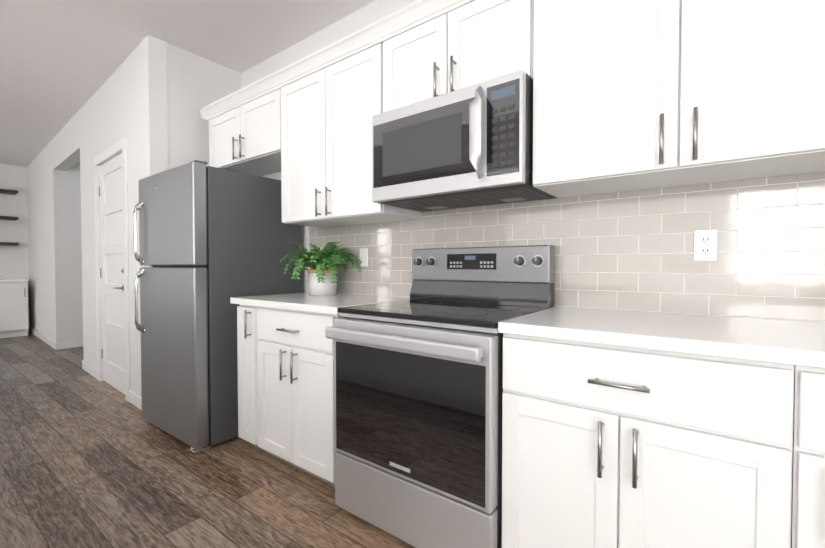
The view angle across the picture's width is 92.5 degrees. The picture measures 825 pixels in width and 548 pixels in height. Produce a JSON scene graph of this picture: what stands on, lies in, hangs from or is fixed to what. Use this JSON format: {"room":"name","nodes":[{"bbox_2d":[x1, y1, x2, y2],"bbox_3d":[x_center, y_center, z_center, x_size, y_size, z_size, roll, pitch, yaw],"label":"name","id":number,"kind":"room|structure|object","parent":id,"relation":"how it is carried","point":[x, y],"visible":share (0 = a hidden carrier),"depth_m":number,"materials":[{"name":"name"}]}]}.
{"room":"kitchen","nodes":[
{"label":"kitchen","id":0,"kind":"room"},
{"bbox_2d":[0,163,29,330],"bbox_3d":[-7.128,-0.391,5.776,0.120,2.740,7.400,1,1,37],"label":"wall","id":1,"kind":"structure","parent":0,"point":[14,262],"depth_m":6.48,"materials":[{"name":"white paint"}]},
{"bbox_2d":[0,189,17,194],"bbox_3d":[-6.933,-1.215,5.701,0.259,0.210,1.740,1,1,37],"label":"shelf","id":2,"kind":"object","parent":1,"relation":"attached to","point":[6,191],"visible":1,"depth_m":6.26,"materials":[{"name":"brown wood"}]},
{"bbox_2d":[0,242,18,245],"bbox_3d":[-6.933,-0.385,5.718,0.259,0.210,1.740,1,1,37],"label":"shelf","id":3,"kind":"object","parent":1,"relation":"attached to","point":[9,243],"visible":1,"depth_m":6.25,"materials":[{"name":"brown wood"}]},
{"bbox_2d":[0,216,18,220],"bbox_3d":[-6.933,-0.795,5.709,0.259,0.210,1.740,1,1,37],"label":"shelf","id":4,"kind":"object","parent":1,"relation":"attached to","point":[8,218],"visible":1,"depth_m":6.26,"materials":[{"name":"brown wood"}]},
{"bbox_2d":[27,35,167,396],"bbox_3d":[-3.717,-0.382,5.342,5.956,2.740,1.801,1,1,37],"label":"wall","id":5,"kind":"structure","parent":0,"point":[61,227],"depth_m":4.10,"materials":[{"name":"white paint"}]},
{"bbox_2d":[29,326,68,349],"bbox_3d":[-5.541,0.929,5.895,2.288,0.095,0.123,1,1,37],"label":"baseboard","id":6,"kind":"structure","parent":5,"relation":"attached to","point":[59,345],"depth_m":5.42,"materials":[{"name":"white wood"}]},
{"bbox_2d":[69,340,82,347],"bbox_3d":[-4.169,0.932,5.767,0.085,0.095,1.260,1,1,37],"label":"baseboard","id":7,"kind":"structure","parent":5,"relation":"attached to","point":[76,343],"depth_m":5.32,"materials":[{"name":"white wood"}]},
{"bbox_2d":[82,360,96,378],"bbox_3d":[-3.233,0.969,3.982,0.536,0.095,0.043,1,1,37],"label":"baseboard","id":8,"kind":"structure","parent":5,"relation":"attached to","point":[86,366],"depth_m":4.00,"materials":[{"name":"white wood"}]},
{"bbox_2d":[99,153,124,393],"bbox_3d":[-2.651,0.002,3.487,0.809,2.032,0.129,1,1,37],"label":"pantry door","id":9,"kind":"structure","parent":5,"relation":"in","point":[112,272],"depth_m":3.54,"materials":[{"name":"white wood"}]},
{"bbox_2d":[94,137,130,401],"bbox_3d":[-2.621,-0.037,3.523,0.969,2.125,0.180,1,1,37],"label":"door frame","id":10,"kind":"structure","parent":5,"relation":"attached to","point":[112,151],"depth_m":3.36,"materials":[{"name":"white wood"}]},
{"bbox_2d":[129,390,141,410],"bbox_3d":[-2.084,0.988,3.024,0.514,0.095,0.037,1,1,37],"label":"baseboard","id":11,"kind":"structure","parent":5,"relation":"attached to","point":[135,399],"depth_m":3.08,"materials":[{"name":"white wood"}]},
{"bbox_2d":[0,0,374,166],"bbox_3d":[-2.921,-1.746,2.589,11.000,0.100,7.400,1,1,37],"label":"ceiling","id":12,"kind":"structure","parent":0,"point":[61,61],"depth_m":2.87,"materials":[{"name":"white paint"}]},
{"bbox_2d":[141,35,240,266],"bbox_3d":[-1.719,-0.337,3.154,0.120,2.740,0.700,1,1,37],"label":"wall","id":13,"kind":"structure","parent":0,"point":[195,83],"depth_m":3.02,"materials":[{"name":"white paint"}]},
{"bbox_2d":[0,331,415,547],"bbox_3d":[-2.921,1.094,2.648,11.000,0.100,7.400,1,1,37],"label":"floor","id":14,"kind":"structure","parent":0,"point":[87,460],"depth_m":1.99,"materials":[{"name":"brown wood"}]},
{"bbox_2d":[0,283,28,337],"bbox_3d":[-6.391,0.549,6.159,0.620,0.844,0.495,1,1,37],"label":"base cabinet","id":15,"kind":"object","parent":14,"relation":"on","point":[14,319],"depth_m":6.05,"materials":[{"name":"white wood"}]},
{"bbox_2d":[0,279,27,282],"bbox_3d":[-6.836,0.118,5.549,0.629,0.038,1.990,1,1,37],"label":"countertop","id":16,"kind":"structure","parent":15,"relation":"on","point":[1,280],"depth_m":6.08,"materials":[{"name":"white stone"}]},
{"bbox_2d":[133,160,301,455],"bbox_3d":[-1.364,0.188,2.784,0.815,1.706,0.812,1,1,37],"label":"refrigerator","id":17,"kind":"object","parent":14,"relation":"on","point":[213,241],"visible":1,"depth_m":2.44,"materials":[{"name":"silver metal"}]},
{"bbox_2d":[237,305,344,485],"bbox_3d":[-0.515,0.612,2.287,0.840,0.878,0.655,1,1,37],"label":"base cabinet","id":18,"kind":"object","parent":14,"relation":"on","point":[285,385],"visible":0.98,"depth_m":2.01,"materials":[{"name":"white wood"}]},
{"bbox_2d":[230,292,410,314],"bbox_3d":[-0.503,0.154,2.276,0.901,0.035,0.645,1,1,37],"label":"countertop","id":19,"kind":"structure","parent":18,"relation":"on","point":[326,304],"depth_m":2.09,"materials":[{"name":"stone"}]},
{"bbox_2d":[280,242,361,295],"bbox_3d":[-0.594,-0.038,2.467,0.506,0.338,0.418,1,1,37],"label":"fern plant","id":20,"kind":"object","parent":19,"relation":"on","point":[322,274],"visible":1,"depth_m":2.42,"materials":[{"name":"green plant"}]},
{"bbox_2d":[325,245,554,547],"bbox_3d":[0.129,0.467,1.734,0.752,1.190,0.707,1,1,37],"label":"range","id":21,"kind":"object","parent":14,"relation":"on","point":[418,388],"visible":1,"depth_m":1.50,"materials":[{"name":"silver metal"}]},
{"bbox_2d":[502,333,793,547],"bbox_3d":[0.750,0.632,1.338,0.708,0.878,0.655,1,1,37],"label":"base cabinet","id":22,"kind":"object","parent":14,"relation":"on","point":[608,446],"visible":0.98,"depth_m":1.07,"materials":[{"name":"white wood"}]},
{"bbox_2d":[791,365,824,547],"bbox_3d":[1.485,0.643,0.786,1.128,0.878,0.655,1,1,37],"label":"base cabinet","id":23,"kind":"object","parent":14,"relation":"on","point":[808,499],"visible":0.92,"depth_m":0.88,"materials":[{"name":"white wood"}]},
{"bbox_2d":[498,306,824,367],"bbox_3d":[1.214,0.180,0.988,1.856,0.035,0.645,1,1,37],"label":"countertop","id":24,"kind":"structure","parent":23,"relation":"on","point":[794,342],"depth_m":1.12,"materials":[{"name":"stone"}]},
{"bbox_2d":[241,0,416,292],"bbox_3d":[0.447,-0.314,2.041,4.920,2.740,0.120,1,1,37],"label":"wall","id":25,"kind":"structure","parent":0,"point":[370,13],"depth_m":2.79,"materials":[{"name":"white paint"}]},
{"bbox_2d":[206,72,277,175],"bbox_3d":[-1.087,-1.015,2.879,0.912,0.457,0.345,1,1,37],"label":"upper cabinet","id":26,"kind":"object","parent":25,"relation":"attached to","point":[243,127],"depth_m":2.72,"materials":[{"name":"white wood"}]},
{"bbox_2d":[278,24,420,227],"bbox_3d":[-0.387,-0.774,2.358,0.836,0.917,0.345,1,1,37],"label":"upper cabinet","id":27,"kind":"object","parent":25,"relation":"attached to","point":[328,101],"depth_m":2.19,"materials":[{"name":"white wood"}]},
{"bbox_2d":[382,0,533,112],"bbox_3d":[0.255,-0.993,1.872,0.753,0.458,0.345,1,1,37],"label":"upper cabinet","id":28,"kind":"object","parent":25,"relation":"attached to","point":[433,48],"depth_m":1.71,"materials":[{"name":"white wood"}]},
{"bbox_2d":[372,70,556,211],"bbox_3d":[0.213,-0.550,1.825,0.752,0.420,0.481,1,1,37],"label":"microwave","id":29,"kind":"object","parent":28,"relation":"attached to","point":[470,146],"visible":1,"depth_m":1.64,"materials":[{"name":"silver metal"}]},
{"bbox_2d":[309,171,824,321],"bbox_3d":[0.756,-0.074,1.734,3.750,0.552,0.006,1,1,37],"label":"backsplash","id":30,"kind":"structure","parent":25,"relation":"attached to","point":[630,250],"depth_m":1.58,"materials":[{"name":"beige tile"}]},
{"bbox_2d":[360,248,367,265],"bbox_3d":[-0.313,-0.106,2.527,0.072,0.116,0.009,1,1,37],"label":"light switch","id":31,"kind":"object","parent":30,"relation":"attached to","point":[364,256],"visible":0.94,"depth_m":2.52,"materials":[{"name":"white plastic"}]},
{"bbox_2d":[693,229,717,260],"bbox_3d":[1.092,-0.107,1.472,0.072,0.116,0.008,1,1,37],"label":"outlet","id":32,"kind":"object","parent":30,"relation":"attached to","point":[705,245],"visible":1,"depth_m":1.47,"materials":[{"name":"white plastic"}]},
{"bbox_2d":[530,0,824,197],"bbox_3d":[0.961,-0.773,1.346,1.002,0.877,0.345,1,1,37],"label":"upper cabinet","id":33,"kind":"object","parent":25,"relation":"attached to","point":[631,95],"depth_m":1.25,"materials":[{"name":"white wood"}]}
]}

